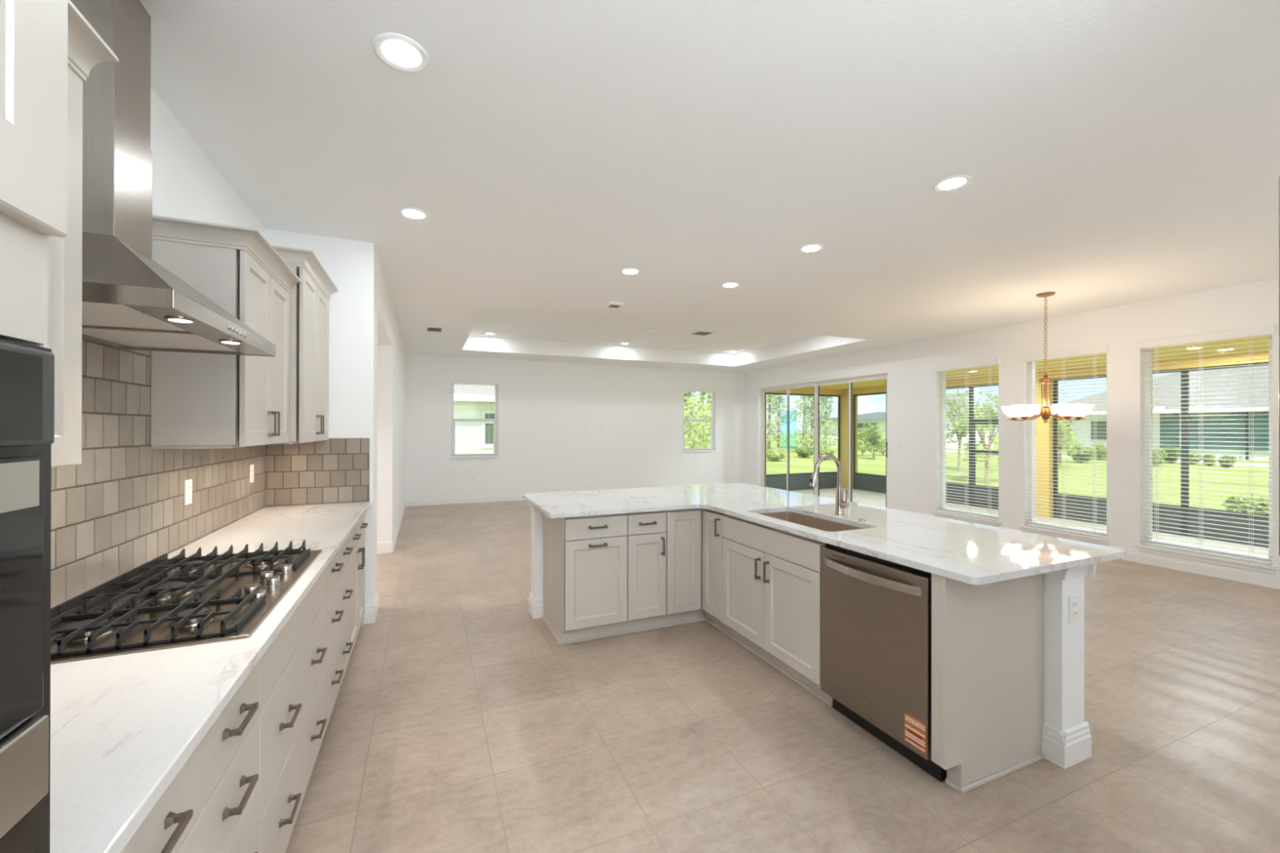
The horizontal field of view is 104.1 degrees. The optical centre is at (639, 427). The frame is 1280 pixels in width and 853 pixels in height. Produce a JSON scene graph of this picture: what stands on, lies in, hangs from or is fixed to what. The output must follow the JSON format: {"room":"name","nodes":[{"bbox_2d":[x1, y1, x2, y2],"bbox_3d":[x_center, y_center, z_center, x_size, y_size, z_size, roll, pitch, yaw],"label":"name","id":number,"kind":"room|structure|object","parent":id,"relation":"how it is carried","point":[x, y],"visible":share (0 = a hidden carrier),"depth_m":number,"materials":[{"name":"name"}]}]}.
{"room":"kitchen","nodes":[
{"label":"kitchen","id":0,"kind":"room"},
{"bbox_2d":[50,88,404,608],"bbox_3d":[-2.229,0.034,3.239,0.814,2.860,12.910,0,0,-23],"label":"wall","id":1,"kind":"structure","parent":0,"point":[115,512],"depth_m":2.21,"materials":[{"name":"white paint"}]},
{"bbox_2d":[48,0,118,467],"bbox_3d":[-1.216,-0.376,0.714,0.389,0.924,0.740,0,0,-23],"label":"upper cabinet","id":2,"kind":"object","parent":1,"relation":"attached to","point":[86,49],"visible":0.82,"depth_m":1.07,"materials":[{"name":"wood"}]},
{"bbox_2d":[70,0,275,356],"bbox_3d":[-1.532,-0.844,1.551,0.466,1.105,0.908,0,0,-23],"label":"range hood","id":3,"kind":"object","parent":1,"relation":"attached to","point":[131,301],"visible":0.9,"depth_m":1.49,"materials":[{"name":"metal"}]},
{"bbox_2d":[184,479,191,505],"bbox_3d":[-2.127,0.302,2.352,0.009,0.116,0.072,0,0,-23],"label":"wall outlet","id":4,"kind":"object","parent":1,"relation":"attached to","point":[188,483],"visible":1,"depth_m":2.34,"materials":[{"name":"white plastic"}]},
{"bbox_2d":[50,337,368,608],"bbox_3d":[-1.889,0.106,2.588,0.646,0.882,2.254,0,0,-23],"label":"backsplash","id":5,"kind":"structure","parent":1,"relation":"attached to","point":[70,544],"depth_m":1.96,"materials":[{"name":"tile"}]},
{"bbox_2d":[151,215,302,448],"bbox_3d":[-1.962,-0.381,2.431,0.369,0.936,0.821,0,0,-23],"label":"upper cabinet","id":6,"kind":"object","parent":1,"relation":"attached to","point":[199,401],"visible":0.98,"depth_m":2.13,"materials":[{"name":"white wood"}]},
{"bbox_2d":[248,464,253,483],"bbox_3d":[-2.494,0.293,3.207,0.009,0.116,0.072,0,0,-23],"label":"wall outlet","id":7,"kind":"object","parent":1,"relation":"attached to","point":[251,466],"visible":1,"depth_m":3.19,"materials":[{"name":"white plastic"}]},
{"bbox_2d":[271,245,337,444],"bbox_3d":[-2.246,-0.462,3.177,0.434,1.109,0.886,0,0,-23],"label":"upper cabinet","id":8,"kind":"object","parent":1,"relation":"attached to","point":[308,351],"visible":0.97,"depth_m":3.03,"materials":[{"name":"white wood"}]},
{"bbox_2d":[364,591,378,624],"bbox_3d":[-2.095,1.398,3.897,0.074,0.135,0.345,0,0,-23],"label":"baseboard","id":9,"kind":"structure","parent":1,"relation":"attached to","point":[371,611],"depth_m":3.75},
{"bbox_2d":[377,500,405,554],"bbox_3d":[-4.862,1.397,7.085,2.649,0.135,3.765,0,0,-23],"label":"baseboard","id":10,"kind":"structure","parent":1,"relation":"attached to","point":[384,547],"depth_m":5.88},
{"bbox_2d":[265,228,377,605],"bbox_3d":[-2.449,0.034,3.754,0.814,2.860,0.330,0,0,-23],"label":"wall","id":11,"kind":"structure","parent":0,"point":[352,265],"depth_m":3.71,"materials":[{"name":"white paint"}]},
{"bbox_2d":[377,344,379,542],"bbox_3d":[-3.897,0.033,4.390,2.694,2.860,2.260,0,0,-23],"label":"wall","id":12,"kind":"structure","parent":0,"point":[378,345],"depth_m":5.83,"materials":[{"name":"white paint"}]},
{"bbox_2d":[404,353,744,499],"bbox_3d":[-0.940,0.046,10.895,7.866,2.860,0.150,0,0,-23],"label":"wall","id":13,"kind":"structure","parent":0,"point":[544,446],"depth_m":10.57,"materials":[{"name":"white paint"}]},
{"bbox_2d":[449,383,499,458],"bbox_3d":[-3.263,-0.157,9.862,0.940,1.495,0.140,0,0,-23],"label":"window","id":14,"kind":"structure","parent":13,"relation":"in","point":[453,420],"depth_m":9.88,"materials":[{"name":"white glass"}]},
{"bbox_2d":[451,381,497,457],"bbox_3d":[-3.256,-0.172,9.848,0.870,1.462,0.041,0,0,-23],"label":"window blind","id":15,"kind":"object","parent":14,"relation":"attached to","point":[460,383],"visible":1,"depth_m":9.80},
{"bbox_2d":[404,482,743,506],"bbox_3d":[-0.914,1.409,10.816,7.576,0.135,0.015,0,0,-23],"label":"baseboard","id":16,"kind":"structure","parent":13,"relation":"attached to","point":[508,497],"depth_m":9.76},
{"bbox_2d":[681,391,717,452],"bbox_3d":[1.395,-0.174,11.858,0.945,1.490,0.140,0,0,-23],"label":"window","id":17,"kind":"structure","parent":13,"relation":"in","point":[712,424],"depth_m":11.94,"materials":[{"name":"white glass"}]},
{"bbox_2d":[683,388,715,450],"bbox_3d":[1.402,-0.189,11.844,0.875,1.457,0.041,0,0,-23],"label":"window blind","id":18,"kind":"object","parent":17,"relation":"attached to","point":[684,389],"visible":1,"depth_m":11.82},
{"bbox_2d":[139,0,1279,372],"bbox_3d":[0.396,-1.588,4.365,10.560,0.395,13.310,0,0,-23],"label":"ceiling","id":19,"kind":"structure","parent":0,"point":[1114,153],"depth_m":2.56,"materials":[{"name":"white paint"}]},
{"bbox_2d":[373,32,429,72],"bbox_3d":[-0.887,-1.391,1.857,0.190,0.009,0.190,0,0,-23],"label":"recessed light","id":20,"kind":"object","parent":19,"relation":"in","point":[401,52],"visible":1,"depth_m":1.85,"materials":[{"name":"white"}]},
{"bbox_2d":[397,207,429,220],"bbox_3d":[-1.474,-1.390,3.249,0.190,0.009,0.190,0,0,-23],"label":"recessed light","id":21,"kind":"object","parent":19,"relation":"in","point":[411,213],"visible":1,"depth_m":3.24,"materials":[{"name":"white"}]},
{"bbox_2d":[426,326,443,332],"bbox_3d":[-2.902,-1.388,7.047,0.220,0.008,0.340,0,0,-23],"label":"ceiling vent","id":22,"kind":"object","parent":19,"relation":"in","point":[431,329],"visible":1,"depth_m":7.03,"materials":[{"name":"grey"}]},
{"bbox_2d":[604,301,624,308],"bbox_3d":[-0.287,-1.374,5.578,0.177,0.032,0.177,0,0,-23],"label":"ceiling speaker","id":23,"kind":"object","parent":19,"relation":"attached to","point":[611,304],"visible":1,"depth_m":5.53,"materials":[{"name":"grey"}]},
{"bbox_2d":[608,304,620,307],"bbox_3d":[-0.287,-1.359,5.578,0.110,0.002,0.110,0,0,-23],"label":"grille","id":24,"kind":"object","parent":23,"relation":"attached to","point":[610,305],"depth_m":5.55,"materials":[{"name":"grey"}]},
{"bbox_2d":[619,267,640,275],"bbox_3d":[-0.085,-1.386,4.431,0.190,0.009,0.190,0,0,-23],"label":"recessed light","id":25,"kind":"object","parent":19,"relation":"in","point":[628,271],"visible":1,"depth_m":4.42,"materials":[{"name":"white"}]},
{"bbox_2d":[689,330,715,335],"bbox_3d":[1.091,-1.654,8.737,0.320,0.008,0.320,0,0,-23],"label":"ceiling vent","id":26,"kind":"object","parent":19,"relation":"in","point":[697,333],"visible":1,"depth_m":8.73,"materials":[{"name":"grey"}]},
{"bbox_2d":[720,282,740,288],"bbox_3d":[0.878,-1.384,4.845,0.190,0.009,0.190,0,0,-23],"label":"recessed light","id":27,"kind":"object","parent":19,"relation":"in","point":[726,285],"visible":1,"depth_m":4.84,"materials":[{"name":"white"}]},
{"bbox_2d":[798,243,824,253],"bbox_3d":[1.323,-1.385,3.855,0.190,0.009,0.190,0,0,-23],"label":"recessed light","id":28,"kind":"object","parent":19,"relation":"in","point":[815,247],"visible":1,"depth_m":3.85,"materials":[{"name":"white"}]},
{"bbox_2d":[933,174,972,191],"bbox_3d":[1.773,-1.385,2.835,0.190,0.009,0.190,0,0,-23],"label":"recessed light","id":29,"kind":"object","parent":19,"relation":"in","point":[953,183],"visible":1,"depth_m":2.83,"materials":[{"name":"white"}]},
{"bbox_2d":[1000,291,1093,422],"bbox_3d":[4.160,-0.718,5.146,0.748,1.330,0.750,0,0,-23],"label":"chandelier","id":30,"kind":"object","parent":19,"relation":"hanging from","point":[1066,411],"visible":1,"depth_m":5.08,"materials":[{"name":"glass"}]},
{"bbox_2d":[285,500,1279,852],"bbox_3d":[0.391,1.530,4.361,10.560,0.120,13.310,0,0,-23],"label":"floor","id":31,"kind":"structure","parent":0,"point":[459,722],"depth_m":2.33,"materials":[{"name":"tile"}]},
{"bbox_2d":[0,0,67,348],"bbox_3d":[-0.758,0.262,0.045,0.718,2.400,0.800,0,0,-23],"label":"wall cabinet","id":32,"kind":"object","parent":31,"relation":"on","point":[33,33],"visible":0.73,"depth_m":0.49,"materials":[{"name":"white wood"}]},
{"bbox_2d":[0,338,54,852],"bbox_3d":[-0.718,0.461,0.068,0.636,1.092,0.788,0,0,-23],"label":"wall oven","id":33,"kind":"object","parent":32,"relation":"in","point":[27,371],"visible":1,"depth_m":0.48,"materials":[{"name":"black glass"}]},
{"bbox_2d":[120,660,259,852],"bbox_3d":[-1.126,1.021,0.836,0.653,0.884,0.854,0,0,-23],"label":"base cabinet","id":34,"kind":"object","parent":31,"relation":"on","point":[211,805],"visible":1,"depth_m":1.08,"materials":[{"name":"white wood"}]},
{"bbox_2d":[257,568,327,852],"bbox_3d":[-1.484,1.022,1.673,0.653,0.884,0.964,0,0,-23],"label":"base cabinet","id":35,"kind":"object","parent":31,"relation":"on","point":[292,713],"visible":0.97,"depth_m":1.64,"materials":[{"name":"white wood"}]},
{"bbox_2d":[49,501,370,852],"bbox_3d":[-1.636,0.565,2.024,0.651,0.030,3.471,0,0,-23],"label":"countertop","id":36,"kind":"structure","parent":35,"relation":"on","point":[123,726],"depth_m":0.99,"materials":[{"name":"white stone"}]},
{"bbox_2d":[50,539,322,663],"bbox_3d":[-1.469,0.519,1.661,0.540,0.061,1.000,0,0,-23],"label":"gas cooktop","id":37,"kind":"object","parent":36,"relation":"in","point":[162,602],"visible":0.98,"depth_m":1.48,"materials":[{"name":"metal"}]},
{"bbox_2d":[324,534,353,729],"bbox_3d":[-1.826,1.022,2.470,0.653,0.884,0.769,0,0,-23],"label":"base cabinet","id":38,"kind":"object","parent":31,"relation":"on","point":[338,592],"visible":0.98,"depth_m":2.50,"materials":[{"name":"white wood"}]},
{"bbox_2d":[349,514,368,655],"bbox_3d":[-2.150,1.022,3.226,0.653,0.884,0.874,0,0,-23],"label":"base cabinet","id":39,"kind":"object","parent":31,"relation":"on","point":[357,558],"visible":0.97,"depth_m":3.25,"materials":[{"name":"white wood"}]},
{"bbox_2d":[542,513,627,645],"bbox_3d":[-0.416,1.026,3.660,0.470,0.884,0.653,0,0,-23],"label":"base cabinet","id":40,"kind":"object","parent":31,"relation":"on","point":[585,557],"visible":0.99,"depth_m":3.42,"materials":[{"name":"white wood"}]},
{"bbox_2d":[623,510,666,634],"bbox_3d":[-0.061,1.027,3.812,0.301,0.884,0.653,0,0,-23],"label":"base cabinet","id":41,"kind":"object","parent":31,"relation":"on","point":[646,531],"visible":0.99,"depth_m":3.55,"materials":[{"name":"white wood"}]},
{"bbox_2d":[661,508,732,637],"bbox_3d":[0.558,1.028,3.952,0.947,0.884,0.894,0,0,-23],"label":"base cabinet","id":42,"kind":"object","parent":31,"relation":"on","point":[694,536],"visible":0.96,"depth_m":3.65,"materials":[{"name":"white wood"}]},
{"bbox_2d":[722,514,832,706],"bbox_3d":[1.039,1.028,3.158,0.688,0.884,0.943,0,0,-23],"label":"base cabinet","id":43,"kind":"object","parent":31,"relation":"on","point":[771,577],"visible":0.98,"depth_m":2.95,"materials":[{"name":"white wood"}]},
{"bbox_2d":[821,542,946,782],"bbox_3d":[1.316,1.035,2.426,0.665,0.868,0.608,0,0,-23],"label":"dishwasher","id":44,"kind":"object","parent":31,"relation":"on","point":[876,612],"visible":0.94,"depth_m":2.26,"materials":[{"name":"silver metal"}]},
{"bbox_2d":[826,542,931,577],"bbox_3d":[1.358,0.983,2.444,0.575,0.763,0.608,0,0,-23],"label":"control panel","id":45,"kind":"object","parent":44,"relation":"in","point":[864,556],"depth_m":2.29,"materials":[{"name":"plastic"}]},
{"bbox_2d":[931,573,1044,793],"bbox_3d":[1.502,1.027,2.131,0.653,0.884,0.073,0,0,-23],"label":"end panel","id":46,"kind":"object","parent":31,"relation":"on","point":[988,639],"visible":0.84,"depth_m":2.08,"materials":[{"name":"wood"}]},
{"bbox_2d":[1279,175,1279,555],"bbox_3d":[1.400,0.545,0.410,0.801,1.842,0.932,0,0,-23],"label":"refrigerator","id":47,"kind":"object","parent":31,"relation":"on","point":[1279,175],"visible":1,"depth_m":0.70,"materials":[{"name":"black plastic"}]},
{"bbox_2d":[531,506,1084,730],"bbox_3d":[0.562,1.028,3.120,1.945,0.882,2.745,0,0,-23],"label":"wall","id":48,"kind":"structure","parent":0,"point":[1064,641],"depth_m":2.21,"materials":[{"name":"white paint"}]},
{"bbox_2d":[528,592,1091,768],"bbox_3d":[0.561,1.394,3.120,1.981,0.150,2.781,0,0,-23],"label":"baseboard","id":49,"kind":"structure","parent":48,"relation":"attached to","point":[1068,747],"depth_m":2.20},
{"bbox_2d":[527,502,1097,580],"bbox_3d":[0.572,0.623,3.106,2.010,0.075,2.780,0,0,-23],"label":"trim","id":50,"kind":"structure","parent":48,"relation":"attached to","point":[1087,570],"depth_m":2.21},
{"bbox_2d":[522,483,1125,585],"bbox_3d":[0.620,0.570,3.231,2.212,0.030,3.038,0,0,-23],"label":"countertop","id":51,"kind":"structure","parent":48,"relation":"on","point":[965,552],"depth_m":2.71,"materials":[{"name":"white stone"}]},
{"bbox_2d":[758,511,864,531],"bbox_3d":[1.028,0.688,3.081,0.430,0.204,0.825,0,0,-23],"label":"sink","id":52,"kind":"object","parent":51,"relation":"in","point":[802,519],"visible":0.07,"depth_m":3.30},
{"bbox_2d":[808,453,849,515],"bbox_3d":[1.190,0.359,3.147,0.270,0.393,0.091,0,0,-23],"label":"faucet","id":53,"kind":"object","parent":51,"relation":"on","point":[840,504],"visible":1,"depth_m":3.18,"materials":[{"name":"silver metal"}]},
{"bbox_2d":[1068,594,1079,622],"bbox_3d":[1.917,0.798,2.204,0.072,0.116,0.009,0,0,-23],"label":"wall outlet","id":54,"kind":"object","parent":48,"relation":"attached to","point":[1073,601],"visible":1,"depth_m":2.20,"materials":[{"name":"white plastic"}]},
{"bbox_2d":[1072,600,1077,607],"bbox_3d":[1.919,0.778,2.201,0.030,0.026,0.003,0,0,-23],"label":"receptacle","id":55,"kind":"object","parent":54,"relation":"attached to","point":[1074,602],"depth_m":2.20,"materials":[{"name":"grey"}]},
{"bbox_2d":[1072,609,1077,616],"bbox_3d":[1.919,0.818,2.201,0.030,0.026,0.003,0,0,-23],"label":"receptacle","id":56,"kind":"object","parent":54,"relation":"attached to","point":[1074,611],"depth_m":2.20,"materials":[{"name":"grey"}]},
{"bbox_2d":[743,278,1279,574],"bbox_3d":[5.178,0.051,6.412,0.150,2.860,12.910,0,0,-23],"label":"wall","id":57,"kind":"structure","parent":0,"point":[913,392],"depth_m":6.58,"materials":[{"name":"white paint"}]},
{"bbox_2d":[760,373,887,507],"bbox_3d":[3.595,0.273,10.181,0.089,2.420,3.605,0,0,-23],"label":"door","id":58,"kind":"structure","parent":57,"relation":"in","point":[816,385],"depth_m":10.17,"materials":[{"name":"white metal"}]},
{"bbox_2d":[916,488,920,496],"bbox_3d":[4.434,1.032,7.942,0.009,0.116,0.072,0,0,-23],"label":"wall outlet","id":59,"kind":"object","parent":57,"relation":"attached to","point":[918,491],"visible":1,"depth_m":7.94,"materials":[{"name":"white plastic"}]},
{"bbox_2d":[933,370,1000,526],"bbox_3d":[4.787,0.206,7.279,0.185,2.290,0.970,0,0,-23],"label":"window","id":60,"kind":"structure","parent":57,"relation":"in","point":[982,521],"depth_m":7.67,"materials":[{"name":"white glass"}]},
{"bbox_2d":[933,358,999,520],"bbox_3d":[4.749,0.162,7.263,0.077,2.226,0.952,0,0,-23],"label":"window blind","id":61,"kind":"object","parent":60,"relation":"attached to","point":[989,362],"visible":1,"depth_m":7.25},
{"bbox_2d":[743,482,1279,589],"bbox_3d":[5.100,1.413,6.378,0.015,0.135,12.910,0,0,-23],"label":"baseboard","id":62,"kind":"structure","parent":57,"relation":"attached to","point":[1253,577],"depth_m":5.05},
{"bbox_2d":[1020,360,1110,545],"bbox_3d":[5.263,0.206,6.169,0.185,2.290,0.925,0,0,-23],"label":"window","id":63,"kind":"structure","parent":57,"relation":"in","point":[1104,541],"depth_m":6.52,"materials":[{"name":"white plastic"}]},
{"bbox_2d":[1021,345,1109,538],"bbox_3d":[5.225,0.162,6.154,0.077,2.226,0.907,0,0,-23],"label":"window blind","id":64,"kind":"object","parent":63,"relation":"attached to","point":[1104,348],"visible":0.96,"depth_m":6.08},
{"bbox_2d":[1135,334,1277,573],"bbox_3d":[5.731,0.205,5.077,0.185,2.290,0.990,0,0,-23],"label":"window","id":65,"kind":"structure","parent":57,"relation":"in","point":[1227,562],"depth_m":5.21,"materials":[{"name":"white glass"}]},
{"bbox_2d":[1136,324,1275,564],"bbox_3d":[5.693,0.161,5.062,0.077,2.226,0.972,0,0,-23],"label":"window blind","id":66,"kind":"object","parent":65,"relation":"attached to","point":[1269,330],"visible":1,"depth_m":4.99,"materials":[{"name":"plastic"}]},
{"bbox_2d":[765,351,1268,517],"bbox_3d":[6.325,0.279,7.453,2.780,2.530,11.120,0,0,-23],"label":"wall","id":67,"kind":"structure","parent":0,"point":[1042,429],"depth_m":8.72,"materials":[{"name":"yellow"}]},
{"bbox_2d":[853,383,998,509],"bbox_3d":[6.239,0.351,10.827,0.044,2.395,4.070,0,0,-23],"label":"screen","id":68,"kind":"object","parent":67,"relation":"attached to","point":[864,482],"visible":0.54,"depth_m":9.98,"materials":[{"name":"brown metal"}]},
{"bbox_2d":[1053,362,1268,547],"bbox_3d":[8.354,0.348,5.891,0.040,2.395,5.990,0,0,-23],"label":"screen","id":69,"kind":"object","parent":67,"relation":"attached to","point":[1184,428],"visible":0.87,"depth_m":7.14,"materials":[{"name":"brown metal"}]},
{"bbox_2d":[789,488,1268,557],"bbox_3d":[6.328,1.619,7.454,2.790,0.150,11.120,0,0,-23],"label":"floor","id":70,"kind":"structure","parent":0,"point":[866,497],"depth_m":8.28,"materials":[{"name":"concrete"}]},
{"bbox_2d":[766,392,839,490],"bbox_3d":[4.067,0.349,12.469,2.420,2.395,0.040,0,0,-23],"label":"screen","id":71,"kind":"object","parent":70,"relation":"on","point":[801,481],"visible":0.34,"depth_m":12.47,"materials":[{"name":"brown metal"}]},
{"bbox_2d":[798,334,1268,390],"bbox_3d":[6.425,-1.035,7.812,3.240,0.100,11.700,0,0,-23],"label":"ceiling","id":72,"kind":"structure","parent":0,"point":[876,383],"depth_m":7.04,"materials":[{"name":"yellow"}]},
{"label":"outside","id":73,"kind":"structure","parent":0,"visible":0},
{"bbox_2d":[684,432,1268,511],"bbox_3d":[17.072,1.793,61.710,200.000,0.001,220.000,0,0,-23],"label":"lawn","id":74,"kind":"structure","parent":73,"point":[865,464],"depth_m":19.00,"materials":[{"name":"green plant"}]},
{"bbox_2d":[453,384,494,453],"bbox_3d":[-10.136,-1.129,18.711,14.100,5.600,9.620,0,0,-23],"label":"house","id":75,"kind":"structure","parent":74,"relation":"on","point":[479,429],"depth_m":16.13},
{"bbox_2d":[684,391,706,448],"bbox_3d":[2.654,-0.801,26.029,1.544,5.056,1.720,0,0,27],"label":"pine tree","id":76,"kind":"object","parent":74,"relation":"on","point":[686,393],"visible":0.13,"depth_m":25.85,"materials":[{"name":"green plant"}]},
{"bbox_2d":[684,396,711,448],"bbox_3d":[1.486,0.285,16.927,2.199,2.860,1.995,0,0,-33],"label":"bush","id":77,"kind":"object","parent":74,"relation":"on","point":[699,412],"visible":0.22,"depth_m":16.66,"materials":[{"name":"green plant"}]},
{"bbox_2d":[684,393,711,448],"bbox_3d":[2.526,0.162,20.398,2.153,3.117,2.251,0,0,-23],"label":"bush","id":78,"kind":"object","parent":74,"relation":"on","point":[706,395],"visible":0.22,"depth_m":20.02,"materials":[{"name":"green plant"}]},
{"bbox_2d":[687,402,711,448],"bbox_3d":[3.426,0.231,23.971,1.866,2.989,2.054,0,0,-23],"label":"bush","id":79,"kind":"object","parent":74,"relation":"on","point":[706,402],"visible":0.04,"depth_m":24.11,"materials":[{"name":"green plant"}]},
{"bbox_2d":[696,391,707,444],"bbox_3d":[3.805,-3.928,31.033,0.886,11.321,0.794,0,0,13],"label":"pine tree","id":80,"kind":"object","parent":74,"relation":"on","point":[700,393],"visible":0.07,"depth_m":30.95,"materials":[{"name":"green plant"}]},
{"bbox_2d":[702,391,711,447],"bbox_3d":[3.947,-3.439,28.494,0.940,10.338,0.872,0,0,5],"label":"pine tree","id":81,"kind":"object","parent":74,"relation":"on","point":[708,393],"visible":0.08,"depth_m":28.40,"materials":[{"name":"green plant"}]},
{"bbox_2d":[766,394,786,456],"bbox_3d":[7.666,-2.367,30.101,2.175,8.283,2.845,0,0,-2],"label":"pine tree","id":82,"kind":"object","parent":74,"relation":"on","point":[770,397],"visible":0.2,"depth_m":29.81,"materials":[{"name":"green plant"}]},
{"bbox_2d":[766,448,786,461],"bbox_3d":[7.048,1.411,26.011,1.133,0.726,1.302,0,0,-23],"label":"bush","id":83,"kind":"object","parent":74,"relation":"on","point":[775,455],"visible":0.91,"depth_m":25.73,"materials":[{"name":"green plant"}]},
{"bbox_2d":[767,395,797,448],"bbox_3d":[10.499,-2.644,37.788,2.645,8.793,2.263,0,0,-23],"label":"pine tree","id":84,"kind":"object","parent":74,"relation":"on","point":[777,436],"visible":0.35,"depth_m":37.90,"materials":[{"name":"green plant"}]},
{"bbox_2d":[789,395,813,447],"bbox_3d":[13.563,-2.201,41.941,2.357,7.929,2.316,0,0,8],"label":"pine tree","id":85,"kind":"object","parent":74,"relation":"on","point":[803,397],"visible":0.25,"depth_m":41.92,"materials":[{"name":"green plant"}]},
{"bbox_2d":[795,446,813,457],"bbox_3d":[9.609,1.424,29.020,1.080,0.720,1.260,0,0,1],"label":"bush","id":86,"kind":"object","parent":74,"relation":"on","point":[802,451],"visible":1,"depth_m":28.76,"materials":[{"name":"green plant"}]},
{"bbox_2d":[794,395,831,449],"bbox_3d":[11.602,-1.074,34.014,2.605,5.845,2.214,0,0,-23],"label":"pine tree","id":87,"kind":"object","parent":74,"relation":"on","point":[811,439],"visible":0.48,"depth_m":33.88,"materials":[{"name":"green plant"}]},
{"bbox_2d":[813,447,835,460],"bbox_3d":[9.893,1.417,26.953,1.131,0.754,1.106,0,0,6],"label":"bush","id":88,"kind":"object","parent":74,"relation":"on","point":[822,451],"visible":0.52,"depth_m":26.61,"materials":[{"name":"green plant"}]},
{"bbox_2d":[813,396,837,448],"bbox_3d":[14.514,-1.103,38.983,2.385,5.731,2.414,0,0,-23],"label":"pine tree","id":89,"kind":"object","parent":74,"relation":"on","point":[826,415],"visible":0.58,"depth_m":38.83,"materials":[{"name":"green plant"}]},
{"bbox_2d":[807,412,885,444],"bbox_3d":[30.849,-0.080,60.913,14.200,3.750,14.500,0,0,-23],"label":"house","id":90,"kind":"structure","parent":74,"relation":"on","point":[874,418],"depth_m":57.52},
{"bbox_2d":[857,427,871,456],"bbox_3d":[13.840,0.853,31.006,1.269,1.800,1.110,0,0,39],"label":"bush","id":91,"kind":"object","parent":74,"relation":"on","point":[859,442],"visible":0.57,"depth_m":30.93,"materials":[{"name":"green plant"}]},
{"bbox_2d":[857,421,885,459],"bbox_3d":[12.887,0.685,27.504,1.225,2.128,1.698,0,0,-23],"label":"young tree","id":92,"kind":"object","parent":74,"relation":"on","point":[876,437],"visible":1,"depth_m":27.43,"materials":[{"name":"green plant"}]},
{"bbox_2d":[871,432,885,455],"bbox_3d":[15.588,1.010,31.943,1.568,1.500,1.585,0,0,18],"label":"bush","id":93,"kind":"object","parent":74,"relation":"on","point":[883,435],"visible":0.27,"depth_m":31.76,"materials":[{"name":"green plant"}]},
{"bbox_2d":[946,388,991,471],"bbox_3d":[12.688,0.047,19.871,2.014,3.377,2.033,0,0,6],"label":"young tree","id":94,"kind":"object","parent":74,"relation":"on","point":[962,433],"visible":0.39,"depth_m":19.99,"materials":[{"name":"green plant"}]},
{"bbox_2d":[946,395,998,448],"bbox_3d":[28.284,-0.629,45.747,6.200,4.800,5.600,0,0,-23],"label":"house","id":95,"kind":"structure","parent":74,"relation":"on","point":[966,436],"depth_m":43.16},
{"bbox_2d":[950,390,998,483],"bbox_3d":[10.854,0.270,15.572,1.814,2.917,1.787,0,0,-4],"label":"young tree","id":96,"kind":"object","parent":74,"relation":"on","point":[982,415],"visible":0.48,"depth_m":15.51,"materials":[{"name":"green plant"}]},
{"bbox_2d":[827,446,1268,467],"bbox_3d":[31.906,1.745,16.933,3.000,0.030,66.000,0,0,-23],"label":"gravel strip","id":97,"kind":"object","parent":74,"relation":"on","point":[962,451],"visible":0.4,"depth_m":24.55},
{"bbox_2d":[1057,419,1088,467],"bbox_3d":[18.517,0.672,22.081,1.771,2.159,1.887,0,0,-23],"label":"young tree","id":98,"kind":"object","parent":74,"relation":"on","point":[1062,428],"visible":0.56,"depth_m":21.68,"materials":[{"name":"green plant"}]},
{"bbox_2d":[1066,445,1094,462],"bbox_3d":[22.161,1.312,25.034,1.148,0.903,1.025,0,0,-23],"label":"bush","id":99,"kind":"object","parent":74,"relation":"on","point":[1078,455],"visible":0.68,"depth_m":24.84,"materials":[{"name":"green plant"}]},
{"bbox_2d":[1088,442,1106,459],"bbox_3d":[25.372,1.274,27.475,1.140,1.022,1.207,0,0,-37],"label":"bush","id":100,"kind":"object","parent":74,"relation":"on","point":[1101,454],"visible":0.5,"depth_m":27.38,"materials":[{"name":"green plant"}]},
{"bbox_2d":[1152,448,1167,466],"bbox_3d":[23.707,1.327,23.020,0.884,0.882,0.782,0,0,-1],"label":"bush","id":101,"kind":"object","parent":74,"relation":"on","point":[1162,454],"visible":0.4,"depth_m":22.80,"materials":[{"name":"green plant"}]},
{"bbox_2d":[1057,365,1268,461],"bbox_3d":[40.062,-1.189,22.225,10.850,5.900,35.300,0,0,-23],"label":"house","id":102,"kind":"structure","parent":74,"relation":"on","point":[1170,428],"depth_m":28.84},
{"bbox_2d":[1162,445,1181,463],"bbox_3d":[26.559,1.337,24.986,1.004,0.866,0.827,0,0,-23],"label":"bush","id":103,"kind":"object","parent":74,"relation":"on","point":[1168,448],"visible":0.76,"depth_m":24.79,"materials":[{"name":"green plant"}]},
{"bbox_2d":[1189,450,1202,464],"bbox_3d":[26.577,1.421,23.992,0.679,0.775,0.600,0,0,25],"label":"bush","id":104,"kind":"object","parent":74,"relation":"on","point":[1191,455],"visible":0.62,"depth_m":23.85,"materials":[{"name":"green plant"}]},
{"bbox_2d":[1201,453,1217,466],"bbox_3d":[26.249,1.479,23.008,0.636,0.676,0.530,0,0,-23],"label":"bush","id":105,"kind":"object","parent":74,"relation":"on","point":[1207,457],"visible":0.84,"depth_m":22.91,"materials":[{"name":"green plant"}]},
{"bbox_2d":[1217,455,1236,467],"bbox_3d":[25.870,1.477,21.990,0.515,0.637,0.544,0,0,-2],"label":"bush","id":106,"kind":"object","parent":74,"relation":"on","point":[1228,458],"visible":0.88,"depth_m":21.92,"materials":[{"name":"green plant"}]},
{"bbox_2d":[1220,493,1268,515],"bbox_3d":[9.997,1.402,8.194,0.542,0.696,0.536,0,0,15],"label":"bush","id":107,"kind":"object","parent":74,"relation":"on","point":[1238,498],"visible":0.48,"depth_m":8.15,"materials":[{"name":"green plant"}]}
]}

